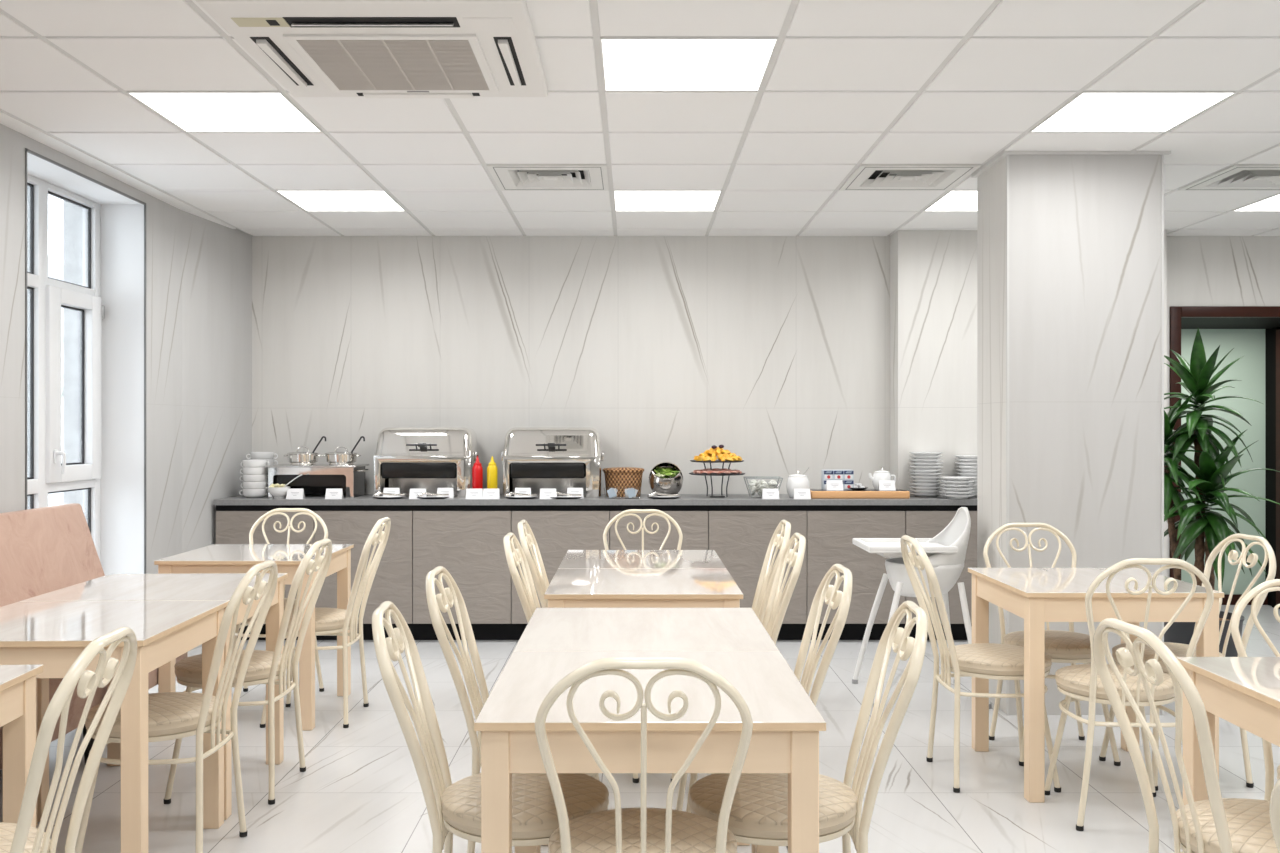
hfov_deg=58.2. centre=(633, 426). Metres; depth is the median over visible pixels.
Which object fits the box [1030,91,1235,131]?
recessed light
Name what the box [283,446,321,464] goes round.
pot
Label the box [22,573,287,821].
dining table
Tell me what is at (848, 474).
carton
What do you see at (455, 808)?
chair
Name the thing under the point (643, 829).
chair
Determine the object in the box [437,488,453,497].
tent card
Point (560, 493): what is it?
serving tongs
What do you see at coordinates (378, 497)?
plate
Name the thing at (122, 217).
window reveal
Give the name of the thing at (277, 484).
butter curls
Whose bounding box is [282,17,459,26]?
outlet
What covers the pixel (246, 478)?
cup
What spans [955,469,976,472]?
dinner plate
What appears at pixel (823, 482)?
carton
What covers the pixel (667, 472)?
lettuce leaves
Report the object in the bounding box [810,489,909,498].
wooden tray
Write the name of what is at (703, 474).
tray
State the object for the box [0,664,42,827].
dining table
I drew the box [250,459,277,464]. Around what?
cup
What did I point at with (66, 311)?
window
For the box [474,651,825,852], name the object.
dining table
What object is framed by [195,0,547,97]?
air conditioner
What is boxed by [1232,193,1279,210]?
recessed light
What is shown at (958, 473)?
dinner plate
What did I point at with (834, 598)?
chair
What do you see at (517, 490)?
tent card
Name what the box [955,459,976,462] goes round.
dinner plate
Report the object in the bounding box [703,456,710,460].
slice
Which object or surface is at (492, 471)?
squeeze bottle
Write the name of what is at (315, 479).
station
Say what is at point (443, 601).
chair
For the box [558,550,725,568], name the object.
dining table
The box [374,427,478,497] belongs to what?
chafing dish
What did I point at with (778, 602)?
chair
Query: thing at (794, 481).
sugar pot
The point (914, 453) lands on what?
dinner plate
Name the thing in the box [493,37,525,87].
outlet
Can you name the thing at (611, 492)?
sachet
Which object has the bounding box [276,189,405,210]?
recessed light
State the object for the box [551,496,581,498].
plate
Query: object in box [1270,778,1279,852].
chair
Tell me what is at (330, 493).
tent card
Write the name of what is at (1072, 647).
chair
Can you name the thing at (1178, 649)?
chair
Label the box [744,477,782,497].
glass bowl
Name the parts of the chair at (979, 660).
rod, leg, leg, seat, seat frame, leg, leg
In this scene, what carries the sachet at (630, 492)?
in the glass dish
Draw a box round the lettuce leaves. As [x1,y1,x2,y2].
[654,468,679,477]
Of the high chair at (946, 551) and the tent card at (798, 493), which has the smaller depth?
the high chair at (946, 551)
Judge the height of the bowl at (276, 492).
0.072 m
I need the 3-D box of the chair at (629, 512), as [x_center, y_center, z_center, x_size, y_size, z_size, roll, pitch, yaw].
[0.044,0.867,5.534,0.405,0.906,0.541,0,0,0]
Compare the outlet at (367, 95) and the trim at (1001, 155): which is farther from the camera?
the trim at (1001, 155)
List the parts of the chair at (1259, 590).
leg, seat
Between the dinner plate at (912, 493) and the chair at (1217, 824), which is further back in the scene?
the dinner plate at (912, 493)
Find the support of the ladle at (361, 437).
in the pot at (333, 458)
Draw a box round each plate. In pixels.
[373,496,405,498]
[417,496,449,498]
[505,496,537,498]
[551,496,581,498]
[648,496,679,498]
[909,452,942,455]
[909,455,941,458]
[909,462,943,465]
[909,469,942,472]
[909,472,941,476]
[909,479,942,483]
[909,486,942,490]
[909,489,940,493]
[910,459,942,462]
[910,465,942,469]
[910,475,942,479]
[910,482,942,486]
[910,492,942,497]
[939,480,973,484]
[939,487,973,491]
[940,476,974,480]
[940,483,974,487]
[940,490,973,495]
[940,494,973,498]
[954,455,976,458]
[954,462,976,465]
[954,472,976,476]
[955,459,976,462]
[955,465,976,469]
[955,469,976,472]
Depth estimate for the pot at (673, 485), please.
7.21 m
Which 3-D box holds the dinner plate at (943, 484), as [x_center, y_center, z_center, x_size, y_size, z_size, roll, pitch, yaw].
[1.994,0.365,7.092,0.210,0.025,0.210,0,0,12]
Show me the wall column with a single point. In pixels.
(1085, 230)
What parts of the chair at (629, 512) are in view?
rod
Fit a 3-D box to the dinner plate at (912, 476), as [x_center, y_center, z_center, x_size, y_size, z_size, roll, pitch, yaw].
[1.842,0.322,7.253,0.210,0.025,0.210,0,0,-36]
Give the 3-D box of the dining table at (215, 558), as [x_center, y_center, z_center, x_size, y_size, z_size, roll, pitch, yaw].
[-1.735,0.950,5.345,0.692,0.740,0.715,0,0,0]
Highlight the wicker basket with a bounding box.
[602,467,644,496]
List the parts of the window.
pane, pane, pane, handle, pane, pane, pane, sash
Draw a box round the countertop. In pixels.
[214,494,976,504]
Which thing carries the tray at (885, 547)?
on the high chair at (946, 551)
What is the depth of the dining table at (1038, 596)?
4.05 m
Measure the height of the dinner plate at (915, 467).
0.025 m
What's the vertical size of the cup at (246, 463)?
0.057 m
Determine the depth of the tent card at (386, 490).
7.17 m
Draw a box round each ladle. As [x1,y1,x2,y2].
[313,436,325,451]
[351,436,364,452]
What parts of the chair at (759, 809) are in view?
seat, seat frame, leg, leg, rod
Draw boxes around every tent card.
[286,489,304,498]
[325,489,343,498]
[383,488,399,495]
[409,489,426,498]
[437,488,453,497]
[466,489,482,498]
[483,489,499,498]
[514,488,530,495]
[540,489,556,498]
[567,488,583,497]
[762,489,778,498]
[793,489,810,498]
[826,480,842,490]
[878,480,895,490]
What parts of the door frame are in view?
panel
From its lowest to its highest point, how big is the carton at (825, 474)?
0.061 m
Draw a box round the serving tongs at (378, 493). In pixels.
[373,492,404,496]
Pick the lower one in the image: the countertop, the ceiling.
the countertop
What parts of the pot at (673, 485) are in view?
lid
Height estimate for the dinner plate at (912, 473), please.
0.025 m
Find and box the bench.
[0,503,187,769]
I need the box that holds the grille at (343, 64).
[297,40,488,89]
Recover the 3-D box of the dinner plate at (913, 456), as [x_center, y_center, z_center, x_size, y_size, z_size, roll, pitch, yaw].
[1.841,0.193,7.251,0.210,0.025,0.210,0,0,18]
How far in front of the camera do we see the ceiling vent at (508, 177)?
5.84 m
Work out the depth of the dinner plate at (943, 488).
7.03 m
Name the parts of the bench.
backrest, leg, seat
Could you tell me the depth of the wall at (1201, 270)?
7.59 m
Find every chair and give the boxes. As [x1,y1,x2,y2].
[0,627,136,852]
[75,560,277,852]
[164,538,331,804]
[233,508,327,691]
[260,517,390,727]
[372,601,608,852]
[426,566,599,852]
[503,532,638,782]
[517,520,548,607]
[535,657,752,852]
[603,509,682,549]
[671,533,805,780]
[676,564,852,847]
[689,601,927,852]
[752,520,790,622]
[852,507,991,708]
[900,535,1060,792]
[983,523,1120,765]
[1045,558,1213,830]
[1093,618,1278,852]
[1099,533,1275,790]
[1230,579,1279,800]
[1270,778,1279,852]
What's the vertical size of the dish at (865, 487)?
0.014 m
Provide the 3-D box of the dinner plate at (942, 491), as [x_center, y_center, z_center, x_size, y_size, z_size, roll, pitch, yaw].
[1.991,0.408,7.094,0.210,0.025,0.210,0,0,-38]
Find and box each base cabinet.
[216,505,317,639]
[314,505,414,639]
[413,505,512,639]
[511,505,609,639]
[610,505,707,549]
[708,505,806,639]
[805,505,904,639]
[902,505,976,639]
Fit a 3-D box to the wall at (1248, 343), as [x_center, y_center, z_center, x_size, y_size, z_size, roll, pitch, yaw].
[4.152,0.170,8.605,1.495,2.300,0.090,0,0,0]
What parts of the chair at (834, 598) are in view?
leg, leg, rod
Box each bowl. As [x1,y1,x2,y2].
[268,486,289,498]
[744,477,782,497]
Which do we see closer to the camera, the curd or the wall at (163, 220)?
the wall at (163, 220)
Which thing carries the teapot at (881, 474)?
on the wooden tray at (815, 493)
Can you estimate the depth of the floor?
4.29 m
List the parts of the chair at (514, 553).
rod, leg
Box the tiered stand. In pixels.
[689,460,744,496]
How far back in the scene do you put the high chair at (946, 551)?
5.55 m
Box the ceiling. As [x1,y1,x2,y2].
[0,0,1279,235]
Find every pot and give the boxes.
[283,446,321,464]
[322,446,360,464]
[649,462,682,495]
[786,467,809,497]
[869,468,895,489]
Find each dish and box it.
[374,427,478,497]
[501,427,603,497]
[850,487,867,489]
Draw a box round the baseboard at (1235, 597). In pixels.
[1222,594,1267,604]
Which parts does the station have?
plate, panel, handle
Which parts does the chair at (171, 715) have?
leg, seat, seat frame, leg, rod, leg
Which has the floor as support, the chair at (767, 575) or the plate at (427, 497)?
the chair at (767, 575)
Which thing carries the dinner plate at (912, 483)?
on the dinner plate at (913, 487)
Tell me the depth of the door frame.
8.30 m
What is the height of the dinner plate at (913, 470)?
0.025 m
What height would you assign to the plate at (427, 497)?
0.014 m
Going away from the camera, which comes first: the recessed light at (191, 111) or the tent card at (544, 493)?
the recessed light at (191, 111)
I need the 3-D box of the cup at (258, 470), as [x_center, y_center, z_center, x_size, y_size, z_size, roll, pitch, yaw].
[-2.376,0.280,7.210,0.152,0.057,0.152,0,0,-41]
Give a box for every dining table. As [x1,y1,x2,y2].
[0,601,228,852]
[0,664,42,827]
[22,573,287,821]
[154,544,353,730]
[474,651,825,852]
[513,608,778,852]
[544,569,742,607]
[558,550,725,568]
[968,568,1223,802]
[1176,657,1279,804]
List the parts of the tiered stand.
wire leg, wire leg, wire leg, wire leg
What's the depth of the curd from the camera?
7.15 m
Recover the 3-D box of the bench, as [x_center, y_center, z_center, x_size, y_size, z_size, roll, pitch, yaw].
[-2.346,0.838,4.155,0.551,0.965,2.410,0,0,0]
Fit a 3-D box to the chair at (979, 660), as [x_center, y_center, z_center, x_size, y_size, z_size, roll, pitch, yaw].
[1.298,0.867,4.350,0.541,0.906,0.405,0,0,0]
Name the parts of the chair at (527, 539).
rod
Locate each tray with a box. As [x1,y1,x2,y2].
[689,472,744,475]
[690,460,743,462]
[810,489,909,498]
[852,538,957,557]
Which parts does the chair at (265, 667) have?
leg, seat frame, seat, leg, leg, rod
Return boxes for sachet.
[607,488,615,497]
[626,488,635,497]
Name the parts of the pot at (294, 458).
lid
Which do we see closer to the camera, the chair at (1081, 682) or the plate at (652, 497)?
the chair at (1081, 682)
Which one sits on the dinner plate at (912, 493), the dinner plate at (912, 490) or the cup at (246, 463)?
the dinner plate at (912, 490)
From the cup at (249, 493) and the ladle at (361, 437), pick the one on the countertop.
the cup at (249, 493)
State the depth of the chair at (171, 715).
3.45 m
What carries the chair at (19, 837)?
on the floor
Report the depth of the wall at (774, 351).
7.59 m
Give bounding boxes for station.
[264,464,369,497]
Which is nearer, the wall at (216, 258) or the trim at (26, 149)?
the trim at (26, 149)
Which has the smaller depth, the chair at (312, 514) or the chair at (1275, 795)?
the chair at (1275, 795)
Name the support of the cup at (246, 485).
on the cup at (249, 493)
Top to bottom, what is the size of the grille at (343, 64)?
0.008 m
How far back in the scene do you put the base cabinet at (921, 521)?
7.03 m
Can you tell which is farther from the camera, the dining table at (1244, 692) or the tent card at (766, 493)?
the tent card at (766, 493)
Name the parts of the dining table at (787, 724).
leg, leg, leg, leg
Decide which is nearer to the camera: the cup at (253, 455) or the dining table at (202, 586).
the dining table at (202, 586)
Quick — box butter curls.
[269,483,285,486]
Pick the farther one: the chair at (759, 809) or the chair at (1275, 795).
the chair at (759, 809)
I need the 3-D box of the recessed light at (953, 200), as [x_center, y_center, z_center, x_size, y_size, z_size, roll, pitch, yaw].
[1.979,-1.270,6.420,0.578,0.021,0.578,0,0,0]
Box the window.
[27,174,104,562]
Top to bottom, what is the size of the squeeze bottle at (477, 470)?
0.268 m
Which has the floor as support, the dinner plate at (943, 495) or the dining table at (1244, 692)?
the dining table at (1244, 692)
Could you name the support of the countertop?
on the base cabinet at (234, 523)
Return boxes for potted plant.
[1164,328,1279,656]
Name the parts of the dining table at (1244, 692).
leg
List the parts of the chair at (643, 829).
seat, rod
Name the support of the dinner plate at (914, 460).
on the dinner plate at (913, 463)
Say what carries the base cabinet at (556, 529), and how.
on the floor
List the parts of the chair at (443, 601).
rod, leg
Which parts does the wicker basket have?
lid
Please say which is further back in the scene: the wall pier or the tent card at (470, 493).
the wall pier
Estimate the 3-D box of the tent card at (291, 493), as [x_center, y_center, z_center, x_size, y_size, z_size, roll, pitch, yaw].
[-2.084,0.410,7.080,0.104,0.063,0.044,0,0,0]
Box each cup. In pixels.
[239,474,267,481]
[239,488,267,497]
[240,460,269,467]
[240,467,267,474]
[240,481,267,488]
[246,452,277,458]
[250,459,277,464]
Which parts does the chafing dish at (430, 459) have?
lid handle, panel, lid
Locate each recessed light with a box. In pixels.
[127,91,321,131]
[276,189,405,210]
[600,37,777,90]
[613,190,721,210]
[924,189,976,210]
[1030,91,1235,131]
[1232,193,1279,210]
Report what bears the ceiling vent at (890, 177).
in the ceiling
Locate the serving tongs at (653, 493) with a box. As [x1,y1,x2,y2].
[648,492,678,496]
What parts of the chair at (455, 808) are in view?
rod, leg, leg, seat frame, seat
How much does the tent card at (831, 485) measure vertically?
0.063 m
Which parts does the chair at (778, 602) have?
rod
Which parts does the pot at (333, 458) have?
lid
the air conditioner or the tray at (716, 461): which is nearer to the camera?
the air conditioner
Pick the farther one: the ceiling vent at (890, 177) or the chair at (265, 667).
the ceiling vent at (890, 177)
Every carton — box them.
[821,470,833,479]
[821,479,826,489]
[834,470,843,479]
[844,470,853,479]
[844,480,853,489]
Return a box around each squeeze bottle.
[472,455,482,488]
[487,456,497,488]
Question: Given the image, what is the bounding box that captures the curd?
[749,479,776,495]
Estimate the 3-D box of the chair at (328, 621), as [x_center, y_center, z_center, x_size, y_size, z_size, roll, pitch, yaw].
[-1.396,0.867,5.240,0.541,0.906,0.405,0,0,0]
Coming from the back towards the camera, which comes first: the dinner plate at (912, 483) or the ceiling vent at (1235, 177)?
the dinner plate at (912, 483)
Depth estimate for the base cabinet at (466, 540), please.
7.03 m
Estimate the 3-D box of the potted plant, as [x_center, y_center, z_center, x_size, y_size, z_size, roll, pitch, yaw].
[2.914,0.405,5.963,0.731,1.829,0.720,0,0,-25]
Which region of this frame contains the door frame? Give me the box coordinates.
[1170,306,1279,608]
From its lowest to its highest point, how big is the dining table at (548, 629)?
0.740 m
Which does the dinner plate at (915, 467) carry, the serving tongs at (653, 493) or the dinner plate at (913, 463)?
the dinner plate at (913, 463)
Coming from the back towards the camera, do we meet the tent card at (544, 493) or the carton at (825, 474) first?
the carton at (825, 474)
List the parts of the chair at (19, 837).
seat, leg, rod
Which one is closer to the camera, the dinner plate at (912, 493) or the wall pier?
the dinner plate at (912, 493)
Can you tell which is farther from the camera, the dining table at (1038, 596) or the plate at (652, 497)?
the plate at (652, 497)
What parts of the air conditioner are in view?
display panel, grille frame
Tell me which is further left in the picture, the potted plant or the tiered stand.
the tiered stand
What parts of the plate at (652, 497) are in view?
dish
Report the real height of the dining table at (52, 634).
0.740 m
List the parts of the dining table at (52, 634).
leg, leg, leg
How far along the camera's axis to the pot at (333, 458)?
7.25 m
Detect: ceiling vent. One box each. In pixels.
[486,164,608,190]
[839,164,980,190]
[1178,164,1279,190]
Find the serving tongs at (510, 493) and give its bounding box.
[505,492,536,496]
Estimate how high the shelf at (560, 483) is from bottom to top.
0.200 m
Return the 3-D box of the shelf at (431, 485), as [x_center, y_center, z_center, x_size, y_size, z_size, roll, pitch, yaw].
[-1.323,0.342,7.355,0.547,0.200,0.290,0,0,0]
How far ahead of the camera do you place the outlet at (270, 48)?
3.84 m
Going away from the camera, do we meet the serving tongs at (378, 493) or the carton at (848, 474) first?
the serving tongs at (378, 493)
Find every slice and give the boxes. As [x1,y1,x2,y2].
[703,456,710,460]
[725,456,732,460]
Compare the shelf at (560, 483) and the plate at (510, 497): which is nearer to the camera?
the plate at (510, 497)
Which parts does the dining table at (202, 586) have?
leg, leg, leg, leg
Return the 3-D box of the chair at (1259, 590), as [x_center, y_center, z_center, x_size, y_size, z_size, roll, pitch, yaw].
[1.795,0.867,2.874,0.405,0.906,0.541,0,0,4]
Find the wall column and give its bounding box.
[977,155,1160,714]
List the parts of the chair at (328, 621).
leg, leg, seat frame, seat, leg, leg, rod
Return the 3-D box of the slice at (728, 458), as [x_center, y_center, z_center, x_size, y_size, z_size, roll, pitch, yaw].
[0.586,0.199,7.132,0.058,0.037,0.026,0,0,-23]
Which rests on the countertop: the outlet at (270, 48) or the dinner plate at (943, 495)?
the dinner plate at (943, 495)
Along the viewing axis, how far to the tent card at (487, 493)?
7.07 m
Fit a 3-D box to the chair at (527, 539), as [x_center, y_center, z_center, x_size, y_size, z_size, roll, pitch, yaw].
[-0.239,0.867,5.090,0.541,0.906,0.405,0,0,0]
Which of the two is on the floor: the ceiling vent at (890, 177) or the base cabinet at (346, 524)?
the base cabinet at (346, 524)
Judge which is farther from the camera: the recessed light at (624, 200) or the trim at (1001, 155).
the recessed light at (624, 200)
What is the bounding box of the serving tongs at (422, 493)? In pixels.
[417,492,448,496]
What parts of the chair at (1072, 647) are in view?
leg, leg, rod, seat, seat frame, leg, leg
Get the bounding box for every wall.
[0,123,181,573]
[182,211,251,650]
[252,235,889,493]
[1167,235,1279,576]
[1181,329,1264,593]
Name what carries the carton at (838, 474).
on the carton
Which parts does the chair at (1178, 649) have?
leg, leg, seat, rod, leg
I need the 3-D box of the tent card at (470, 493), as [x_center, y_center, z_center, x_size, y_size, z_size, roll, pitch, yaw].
[-0.982,0.410,7.080,0.104,0.063,0.044,0,0,0]
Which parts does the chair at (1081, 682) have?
leg, leg, seat, seat frame, rod, leg, leg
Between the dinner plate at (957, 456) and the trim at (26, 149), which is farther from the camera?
the dinner plate at (957, 456)
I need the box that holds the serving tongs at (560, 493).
[556,492,580,495]
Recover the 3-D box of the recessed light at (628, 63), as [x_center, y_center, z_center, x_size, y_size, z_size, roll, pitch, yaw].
[0.179,-1.270,4.020,0.578,0.021,0.578,0,0,0]
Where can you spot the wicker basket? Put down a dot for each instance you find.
(618, 478)
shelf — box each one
[389,478,456,496]
[511,476,585,496]
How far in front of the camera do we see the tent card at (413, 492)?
7.07 m
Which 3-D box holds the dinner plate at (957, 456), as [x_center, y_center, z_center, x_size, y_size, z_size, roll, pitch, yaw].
[2.114,0.193,7.263,0.181,0.025,0.181,0,0,31]
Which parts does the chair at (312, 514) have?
leg, seat, rod, leg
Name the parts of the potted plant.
crown, pot, crown, crown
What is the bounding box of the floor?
[0,605,1279,852]
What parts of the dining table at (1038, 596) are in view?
leg, leg, leg, leg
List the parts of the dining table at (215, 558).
leg, leg, leg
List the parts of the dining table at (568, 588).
leg, leg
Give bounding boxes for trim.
[25,148,145,573]
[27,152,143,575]
[971,149,1170,177]
[1006,154,1163,714]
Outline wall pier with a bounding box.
[890,230,1166,575]
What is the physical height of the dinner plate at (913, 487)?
0.025 m
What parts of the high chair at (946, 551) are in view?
leg, leg, seat, leg, backrest, leg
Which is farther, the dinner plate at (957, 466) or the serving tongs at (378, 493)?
the dinner plate at (957, 466)
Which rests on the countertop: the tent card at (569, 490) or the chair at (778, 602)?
the tent card at (569, 490)
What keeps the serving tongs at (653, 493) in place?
on the plate at (652, 497)
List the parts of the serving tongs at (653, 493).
arm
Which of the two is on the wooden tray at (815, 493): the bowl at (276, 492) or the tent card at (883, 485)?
the tent card at (883, 485)
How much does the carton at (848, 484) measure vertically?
0.061 m
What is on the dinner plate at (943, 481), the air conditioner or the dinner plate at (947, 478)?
the dinner plate at (947, 478)
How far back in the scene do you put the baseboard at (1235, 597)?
8.53 m
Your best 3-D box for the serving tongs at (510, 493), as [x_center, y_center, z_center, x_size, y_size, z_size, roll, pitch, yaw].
[-0.697,0.414,7.085,0.193,0.029,0.044,0,0,-8]
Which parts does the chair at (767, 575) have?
rod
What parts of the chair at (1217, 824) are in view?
leg, rod, seat frame, seat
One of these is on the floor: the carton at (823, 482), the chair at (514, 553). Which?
the chair at (514, 553)
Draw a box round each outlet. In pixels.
[250,37,312,87]
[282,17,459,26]
[357,93,479,97]
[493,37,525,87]
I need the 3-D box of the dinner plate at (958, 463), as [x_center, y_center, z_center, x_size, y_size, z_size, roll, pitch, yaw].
[2.114,0.236,7.263,0.181,0.025,0.181,0,0,25]
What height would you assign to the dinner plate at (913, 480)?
0.025 m
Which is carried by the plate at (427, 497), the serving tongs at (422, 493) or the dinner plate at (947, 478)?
the serving tongs at (422, 493)
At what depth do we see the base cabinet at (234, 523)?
7.03 m
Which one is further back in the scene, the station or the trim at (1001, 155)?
the station
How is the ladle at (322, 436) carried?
in the pot at (294, 458)
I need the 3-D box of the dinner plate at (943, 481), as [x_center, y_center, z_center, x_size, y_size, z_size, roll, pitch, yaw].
[1.991,0.343,7.093,0.210,0.025,0.210,0,0,-44]
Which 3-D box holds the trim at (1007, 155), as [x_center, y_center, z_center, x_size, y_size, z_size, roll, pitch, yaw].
[2.067,0.030,5.269,0.718,2.580,0.010,0,0,0]
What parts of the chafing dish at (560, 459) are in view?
lid handle, panel, lid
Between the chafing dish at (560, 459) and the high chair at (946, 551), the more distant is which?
the chafing dish at (560, 459)

